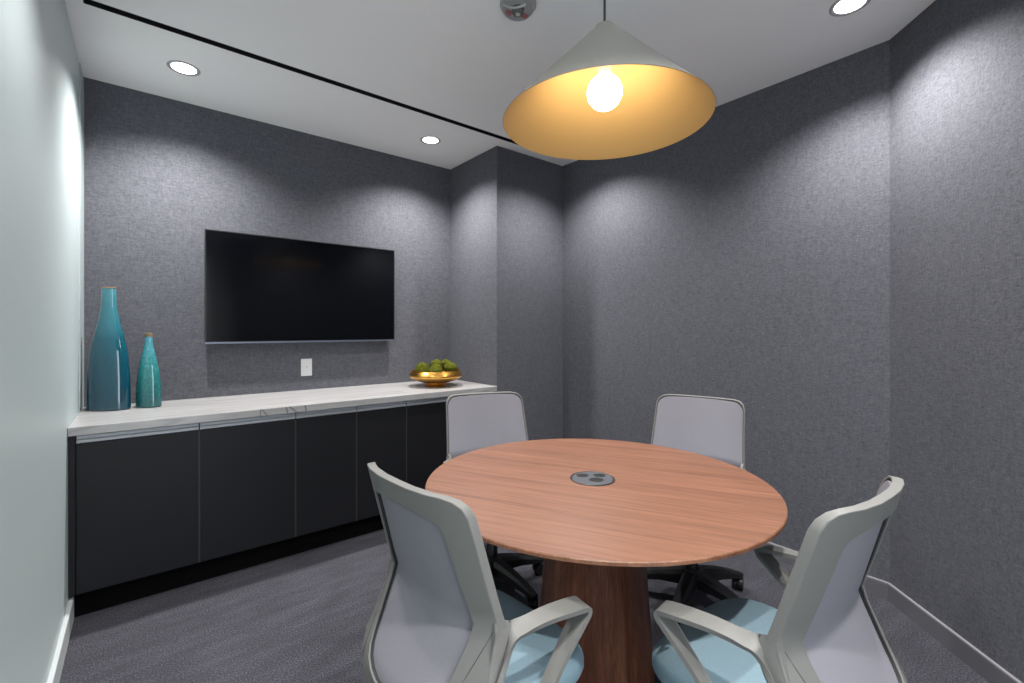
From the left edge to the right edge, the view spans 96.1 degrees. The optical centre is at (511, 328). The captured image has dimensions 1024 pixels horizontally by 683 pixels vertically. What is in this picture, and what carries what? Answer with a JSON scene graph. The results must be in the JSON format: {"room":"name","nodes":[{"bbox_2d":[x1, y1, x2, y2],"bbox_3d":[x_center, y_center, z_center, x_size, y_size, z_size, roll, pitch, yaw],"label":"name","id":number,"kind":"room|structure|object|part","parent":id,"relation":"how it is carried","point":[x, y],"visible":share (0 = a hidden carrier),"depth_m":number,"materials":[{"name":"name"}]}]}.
{"room":"meeting room","nodes":[
{"label":"meeting room","id":0,"kind":"room"},
{"bbox_2d":[0,0,78,682],"bbox_3d":[-0.915,-0.043,0.666,0.100,2.625,4.754,0,0,-39],"label":"wall","id":1,"kind":"structure","parent":0,"point":[39,62],"depth_m":1.38,"materials":[{"name":"white paint"}]},
{"bbox_2d":[46,597,73,682],"bbox_3d":[-0.683,1.220,0.471,0.017,0.100,3.959,0,0,-39],"label":"baseboard","id":2,"kind":"structure","parent":1,"relation":"attached to","point":[54,676],"depth_m":1.74,"materials":[{"name":"grey"}]},
{"bbox_2d":[79,62,83,411],"bbox_3d":[-2.250,-0.468,2.405,0.007,1.775,0.170,0,0,-39],"label":"trim","id":3,"kind":"structure","parent":1,"relation":"attached to","point":[81,77],"depth_m":2.39,"materials":[{"name":"grey paint"}]},
{"bbox_2d":[84,77,449,406],"bbox_3d":[-1.446,-0.043,3.227,2.290,2.625,0.100,0,0,-39],"label":"wall","id":4,"kind":"structure","parent":0,"point":[160,172],"depth_m":2.90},
{"bbox_2d":[204,229,394,343],"bbox_3d":[-1.390,-0.255,3.163,1.210,0.690,0.070,0,0,-39],"label":"television","id":5,"kind":"object","parent":4,"relation":"attached to","point":[258,288],"visible":1,"depth_m":3.07,"materials":[{"name":"black"}]},
{"bbox_2d":[301,359,311,375],"bbox_3d":[-1.420,0.265,3.178,0.072,0.118,0.009,0,0,-39],"label":"wall outlet","id":6,"kind":"object","parent":4,"relation":"attached to","point":[306,364],"visible":1,"depth_m":3.17,"materials":[{"name":"white plastic"}]},
{"bbox_2d":[65,0,934,169],"bbox_3d":[0.281,-1.405,1.631,3.174,0.100,4.754,0,0,-39],"label":"ceiling","id":7,"kind":"structure","parent":0,"point":[462,61],"depth_m":2.24,"materials":[{"name":"white paint"}]},
{"bbox_2d":[167,60,200,75],"bbox_3d":[-1.704,-1.353,2.389,0.144,0.005,0.144,0,0,-39],"label":"recessed light","id":8,"kind":"object","parent":7,"relation":"in","point":[184,68],"visible":1,"depth_m":2.39,"materials":[{"name":"grey"}]},
{"bbox_2d":[83,0,517,144],"bbox_3d":[-0.742,-1.385,2.723,2.636,0.059,0.046,0,0,-39],"label":"ceiling vent","id":9,"kind":"object","parent":7,"relation":"in","point":[88,2],"visible":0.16,"depth_m":2.35,"materials":[{"name":"black metal"}]},
{"bbox_2d":[420,136,440,144],"bbox_3d":[-0.584,-1.353,3.299,0.144,0.005,0.144,0,0,-39],"label":"recessed light","id":10,"kind":"object","parent":7,"relation":"in","point":[432,140],"visible":1,"depth_m":3.30,"materials":[{"name":"grey"}]},
{"bbox_2d":[500,0,535,21],"bbox_3d":[0.025,-1.328,1.915,0.152,0.053,0.152,0,0,-39],"label":"ceiling detector","id":11,"kind":"object","parent":7,"relation":"attached to","point":[514,10],"visible":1,"depth_m":1.89,"materials":[{"name":"grey"}]},
{"bbox_3d":[0.025,-1.347,1.915,0.152,0.015,0.152,0,0,-39],"label":"plate","id":12,"kind":"part","parent":11,"relation":"part of","materials":[{"name":"grey plastic"}]},
{"bbox_2d":[503,0,715,159],"bbox_3d":[0.327,-1.042,1.626,0.720,0.626,0.720,0,0,-39],"label":"pendant lamp","id":13,"kind":"object","parent":7,"relation":"hanging from","point":[611,95],"visible":1,"depth_m":1.73,"materials":[{"name":"grey metal"}]},
{"bbox_3d":[0.327,-1.203,1.626,0.008,0.264,0.008,0,0,-39],"label":"cord","id":14,"kind":"part","parent":13,"relation":"part of","materials":[{"name":"grey metal"}]},
{"bbox_3d":[0.327,-0.838,1.626,0.122,0.124,0.122,0,0,-39],"label":"bulb","id":15,"kind":"part","parent":13,"relation":"part of","materials":[{"name":"white glass"}]},
{"bbox_2d":[598,65,611,74],"bbox_3d":[0.327,-0.978,1.626,0.049,0.159,0.049,0,0,-39],"label":"socket","id":16,"kind":"object","parent":13,"relation":"attached to","point":[602,69],"depth_m":1.61,"materials":[{"name":"beige"}]},
{"bbox_2d":[829,0,870,16],"bbox_3d":[1.410,-1.353,1.919,0.144,0.005,0.144,0,0,-39],"label":"recessed light","id":17,"kind":"object","parent":7,"relation":"in","point":[844,7],"visible":1,"depth_m":1.93,"materials":[{"name":"grey"}]},
{"bbox_2d":[450,146,562,439],"bbox_3d":[-0.044,-0.043,3.937,0.784,2.625,0.757,0,0,-39],"label":"wall column","id":18,"kind":"structure","parent":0,"point":[506,205],"depth_m":3.62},
{"bbox_2d":[59,529,988,682],"bbox_3d":[0.281,1.320,1.631,3.174,0.100,4.754,0,0,-39],"label":"floor","id":19,"kind":"structure","parent":0,"point":[303,617],"depth_m":1.97,"materials":[{"name":"carpet"}]},
{"bbox_2d":[68,423,199,617],"bbox_3d":[-1.922,0.865,2.369,0.471,0.811,0.635,0,0,-39],"label":"base cabinet","id":20,"kind":"object","parent":19,"relation":"on","point":[134,495],"visible":0.91,"depth_m":2.11,"materials":[{"name":"black laminate"}]},
{"bbox_3d":[-1.721,0.481,2.137,0.439,0.032,0.021,0,0,-39],"label":"finger pull","id":21,"kind":"part","parent":20,"relation":"part of","materials":[{"name":"silver metal"}]},
{"bbox_2d":[67,380,496,436],"bbox_3d":[-1.207,0.439,2.927,2.283,0.038,0.666,0,0,-39],"label":"countertop","id":22,"kind":"structure","parent":20,"relation":"on","point":[197,410],"depth_m":2.56,"materials":[{"name":"white stone"}]},
{"bbox_2d":[86,287,130,410],"bbox_3d":[-2.106,0.101,2.402,0.207,0.638,0.128,0,0,-2],"label":"bottle vase","id":23,"kind":"object","parent":22,"relation":"on","point":[108,384],"visible":1,"depth_m":2.36,"materials":[{"name":"teal ceramic"}]},
{"bbox_2d":[135,333,161,407],"bbox_3d":[-1.959,0.220,2.480,0.112,0.399,0.105,0,0,-39],"label":"bottle vase","id":24,"kind":"object","parent":22,"relation":"on","point":[148,382],"visible":1,"depth_m":2.45,"materials":[{"name":"teal ceramic"}]},
{"bbox_2d":[409,369,461,386],"bbox_3d":[-0.564,0.361,3.406,0.387,0.116,0.387,0,0,-39],"label":"bowl","id":25,"kind":"object","parent":22,"relation":"on","point":[433,379],"visible":0.94,"depth_m":3.26,"materials":[{"name":"gold metal"}]},
{"bbox_2d":[415,362,428,371],"bbox_3d":[-0.658,0.305,3.396,0.111,0.121,0.111,0,0,8],"label":"moss ball","id":26,"kind":"object","parent":25,"relation":"in","point":[422,366],"visible":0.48,"depth_m":3.36,"materials":[{"name":"green plant"}]},
{"bbox_2d":[428,363,442,371],"bbox_3d":[-0.549,0.306,3.325,0.108,0.114,0.107,0,0,7],"label":"moss ball","id":27,"kind":"object","parent":25,"relation":"in","point":[435,367],"visible":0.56,"depth_m":3.29,"materials":[{"name":"green plant"}]},
{"bbox_2d":[430,359,441,366],"bbox_3d":[-0.569,0.274,3.447,0.093,0.098,0.096,0,0,-5],"label":"moss ball","id":28,"kind":"object","parent":25,"relation":"in","point":[437,361],"visible":0.5,"depth_m":3.42,"materials":[{"name":"green plant"}]},
{"bbox_2d":[441,359,450,369],"bbox_3d":[-0.501,0.275,3.505,0.086,0.092,0.086,0,0,6],"label":"moss ball","id":29,"kind":"object","parent":25,"relation":"in","point":[444,361],"visible":0.43,"depth_m":3.48,"materials":[{"name":"green plant"}]},
{"bbox_2d":[444,362,457,371],"bbox_3d":[-0.451,0.293,3.394,0.103,0.101,0.102,0,0,-39],"label":"moss ball","id":30,"kind":"object","parent":25,"relation":"in","point":[449,366],"visible":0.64,"depth_m":3.36,"materials":[{"name":"green plant"}]},
{"bbox_2d":[198,413,295,581],"bbox_3d":[-1.567,0.865,2.655,0.445,0.811,0.635,0,0,-39],"label":"base cabinet","id":31,"kind":"object","parent":19,"relation":"on","point":[248,465],"visible":0.95,"depth_m":2.40,"materials":[{"name":"black laminate"}]},
{"bbox_3d":[-1.375,0.481,2.416,0.437,0.032,0.021,0,0,-39],"label":"finger pull","id":32,"kind":"part","parent":31,"relation":"part of","materials":[{"name":"silver metal"}]},
{"bbox_2d":[293,406,356,554],"bbox_3d":[-1.262,0.865,2.901,0.343,0.811,0.635,0,0,-39],"label":"base cabinet","id":33,"kind":"object","parent":19,"relation":"on","point":[326,440],"visible":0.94,"depth_m":2.65,"materials":[{"name":"black laminate"}]},
{"bbox_3d":[-1.070,0.481,2.662,0.335,0.032,0.021,0,0,-39],"label":"finger pull","id":34,"kind":"part","parent":33,"relation":"part of","materials":[{"name":"silver metal"}]},
{"bbox_2d":[354,401,406,536],"bbox_3d":[-1.003,0.865,3.111,0.327,0.811,0.635,0,0,-39],"label":"base cabinet","id":35,"kind":"object","parent":19,"relation":"on","point":[381,428],"visible":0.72,"depth_m":2.85,"materials":[{"name":"black laminate"}]},
{"bbox_3d":[-0.811,0.481,2.871,0.319,0.032,0.021,0,0,-39],"label":"finger pull","id":36,"kind":"part","parent":35,"relation":"part of","materials":[{"name":"silver metal"}]},
{"bbox_2d":[406,396,448,489],"bbox_3d":[-0.738,0.865,3.324,0.358,0.811,0.635,0,0,-39],"label":"base cabinet","id":37,"kind":"object","parent":19,"relation":"on","point":[426,418],"visible":0.26,"depth_m":3.05,"materials":[{"name":"black laminate"}]},
{"bbox_3d":[-0.546,0.481,3.085,0.350,0.032,0.021,0,0,-39],"label":"finger pull","id":38,"kind":"part","parent":37,"relation":"part of","materials":[{"name":"silver metal"}]},
{"bbox_2d":[362,462,592,682],"bbox_3d":[-0.116,0.803,1.155,0.561,0.934,0.588,0,0,-43],"label":"office chair","id":39,"kind":"object","parent":19,"relation":"on","point":[439,615],"visible":1,"depth_m":1.01,"materials":[{"name":"grey plastic"}]},
{"bbox_3d":[-0.271,0.762,1.328,0.071,0.329,0.325,0,0,39],"label":"armrest","id":40,"kind":"part","parent":39,"relation":"part of","materials":[{"name":"grey plastic"}]},
{"bbox_3d":[-0.228,0.594,1.050,0.126,0.430,0.350,0,0,-43],"label":"rail","id":41,"kind":"part","parent":39,"relation":"part of","materials":[{"name":"grey plastic"}]},
{"bbox_3d":[-0.215,0.584,1.062,0.145,0.478,0.416,0,0,-43],"label":"panel","id":42,"kind":"part","parent":39,"relation":"part of","materials":[{"name":"purple"}]},
{"bbox_3d":[-0.219,0.633,1.058,0.162,0.594,0.482,0,0,-43],"label":"frame","id":43,"kind":"part","parent":39,"relation":"part of","materials":[{"name":"grey plastic"}]},
{"bbox_3d":[-0.074,0.823,1.196,0.393,0.063,0.466,0,0,-43],"label":"seat","id":44,"kind":"part","parent":39,"relation":"part of","materials":[{"name":"teal fabric"}]},
{"bbox_3d":[0.048,0.762,0.992,0.325,0.329,0.071,0,0,-36],"label":"armrest","id":45,"kind":"part","parent":39,"relation":"part of","materials":[{"name":"grey plastic"}]},
{"bbox_2d":[443,391,543,609],"bbox_3d":[-0.087,0.803,2.284,0.569,0.934,0.584,0,0,-21],"label":"office chair","id":46,"kind":"object","parent":19,"relation":"on","point":[474,421],"visible":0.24,"depth_m":2.35,"materials":[{"name":"grey fabric"}]},
{"bbox_3d":[-0.137,0.584,2.373,0.416,0.478,0.145,0,0,-21],"label":"panel","id":47,"kind":"part","parent":46,"relation":"part of","materials":[{"name":"purple"}]},
{"bbox_3d":[-0.138,0.633,2.377,0.482,0.594,0.162,0,0,-21],"label":"frame","id":48,"kind":"part","parent":46,"relation":"part of","materials":[{"name":"grey plastic"}]},
{"bbox_2d":[425,439,787,682],"bbox_3d":[0.292,0.898,1.638,1.183,0.744,1.183,0,0,-39],"label":"round table","id":49,"kind":"object","parent":19,"relation":"on","point":[599,513],"visible":0.99,"depth_m":1.46,"materials":[{"name":"brown wood"}]},
{"bbox_3d":[0.285,0.529,1.628,0.143,0.002,0.143,0,0,-39],"label":"plate","id":50,"kind":"part","parent":49,"relation":"part of","materials":[{"name":"grey metal"}]},
{"bbox_2d":[589,478,602,481],"bbox_3d":[0.295,0.527,1.610,0.050,0.002,0.040,0,0,5],"label":"socket","id":51,"kind":"object","parent":49,"relation":"attached to","point":[590,479],"depth_m":1.61,"materials":[{"name":"silver metal"}]},
{"bbox_2d":[647,394,745,624],"bbox_3d":[0.832,0.803,2.143,0.588,0.934,0.561,0,0,36],"label":"office chair","id":52,"kind":"object","parent":19,"relation":"on","point":[713,427],"visible":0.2,"depth_m":2.21,"materials":[{"name":"grey fabric"}]},
{"bbox_3d":[0.912,0.584,2.253,0.416,0.478,0.145,0,0,36],"label":"panel","id":53,"kind":"part","parent":52,"relation":"part of","materials":[{"name":"purple"}]},
{"bbox_3d":[0.915,0.633,2.257,0.482,0.594,0.162,0,0,36],"label":"frame","id":54,"kind":"part","parent":52,"relation":"part of","materials":[{"name":"grey plastic"}]},
{"bbox_2d":[652,475,907,682],"bbox_3d":[0.641,0.803,1.089,0.588,0.934,0.561,0,0,-36],"label":"office chair","id":55,"kind":"object","parent":19,"relation":"on","point":[824,627],"visible":1,"depth_m":0.96,"materials":[{"name":"grey plastic"}]},
{"bbox_3d":[0.606,0.823,1.136,0.466,0.063,0.393,0,0,-36],"label":"seat","id":56,"kind":"part","parent":55,"relation":"part of","materials":[{"name":"teal fabric"}]},
{"bbox_3d":[0.450,0.762,0.957,0.071,0.329,0.325,0,0,-44],"label":"armrest","id":57,"kind":"part","parent":55,"relation":"part of","materials":[{"name":"grey plastic"}]},
{"bbox_3d":[0.824,0.762,1.232,0.071,0.329,0.325,0,0,-29],"label":"armrest","id":58,"kind":"part","parent":55,"relation":"part of","materials":[{"name":"grey plastic"}]},
{"bbox_3d":[0.725,0.633,0.975,0.482,0.594,0.162,0,0,-36],"label":"frame","id":59,"kind":"part","parent":55,"relation":"part of","materials":[{"name":"grey plastic"}]},
{"bbox_3d":[0.722,0.584,0.979,0.416,0.478,0.145,0,0,-36],"label":"panel","id":60,"kind":"part","parent":55,"relation":"part of","materials":[{"name":"purple"}]},
{"bbox_3d":[0.732,0.594,0.965,0.350,0.430,0.126,0,0,-36],"label":"rail","id":61,"kind":"part","parent":55,"relation":"part of","materials":[{"name":"grey plastic"}]},
{"bbox_2d":[563,40,889,582],"bbox_3d":[1.147,-0.043,3.006,0.100,2.625,2.187,0,0,-39],"label":"wall","id":62,"kind":"structure","parent":0,"point":[745,257],"depth_m":2.60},
{"bbox_2d":[751,542,887,600],"bbox_3d":[1.089,1.229,2.988,0.012,0.082,2.142,0,0,-39],"label":"baseboard","id":63,"kind":"structure","parent":62,"relation":"attached to","point":[874,586],"depth_m":2.20,"materials":[{"name":"grey plastic"}]},
{"bbox_2d":[890,0,1023,682],"bbox_3d":[1.711,-0.043,0.939,0.100,2.625,2.433,0,0,5],"label":"wall","id":64,"kind":"structure","parent":0,"point":[957,68],"depth_m":1.78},
{"bbox_2d":[888,583,1021,682],"bbox_3d":[1.655,1.229,0.944,0.012,0.082,2.433,0,0,5],"label":"baseboard","id":65,"kind":"structure","parent":64,"relation":"attached to","point":[970,655],"depth_m":1.81,"materials":[{"name":"grey plastic"}]}
]}

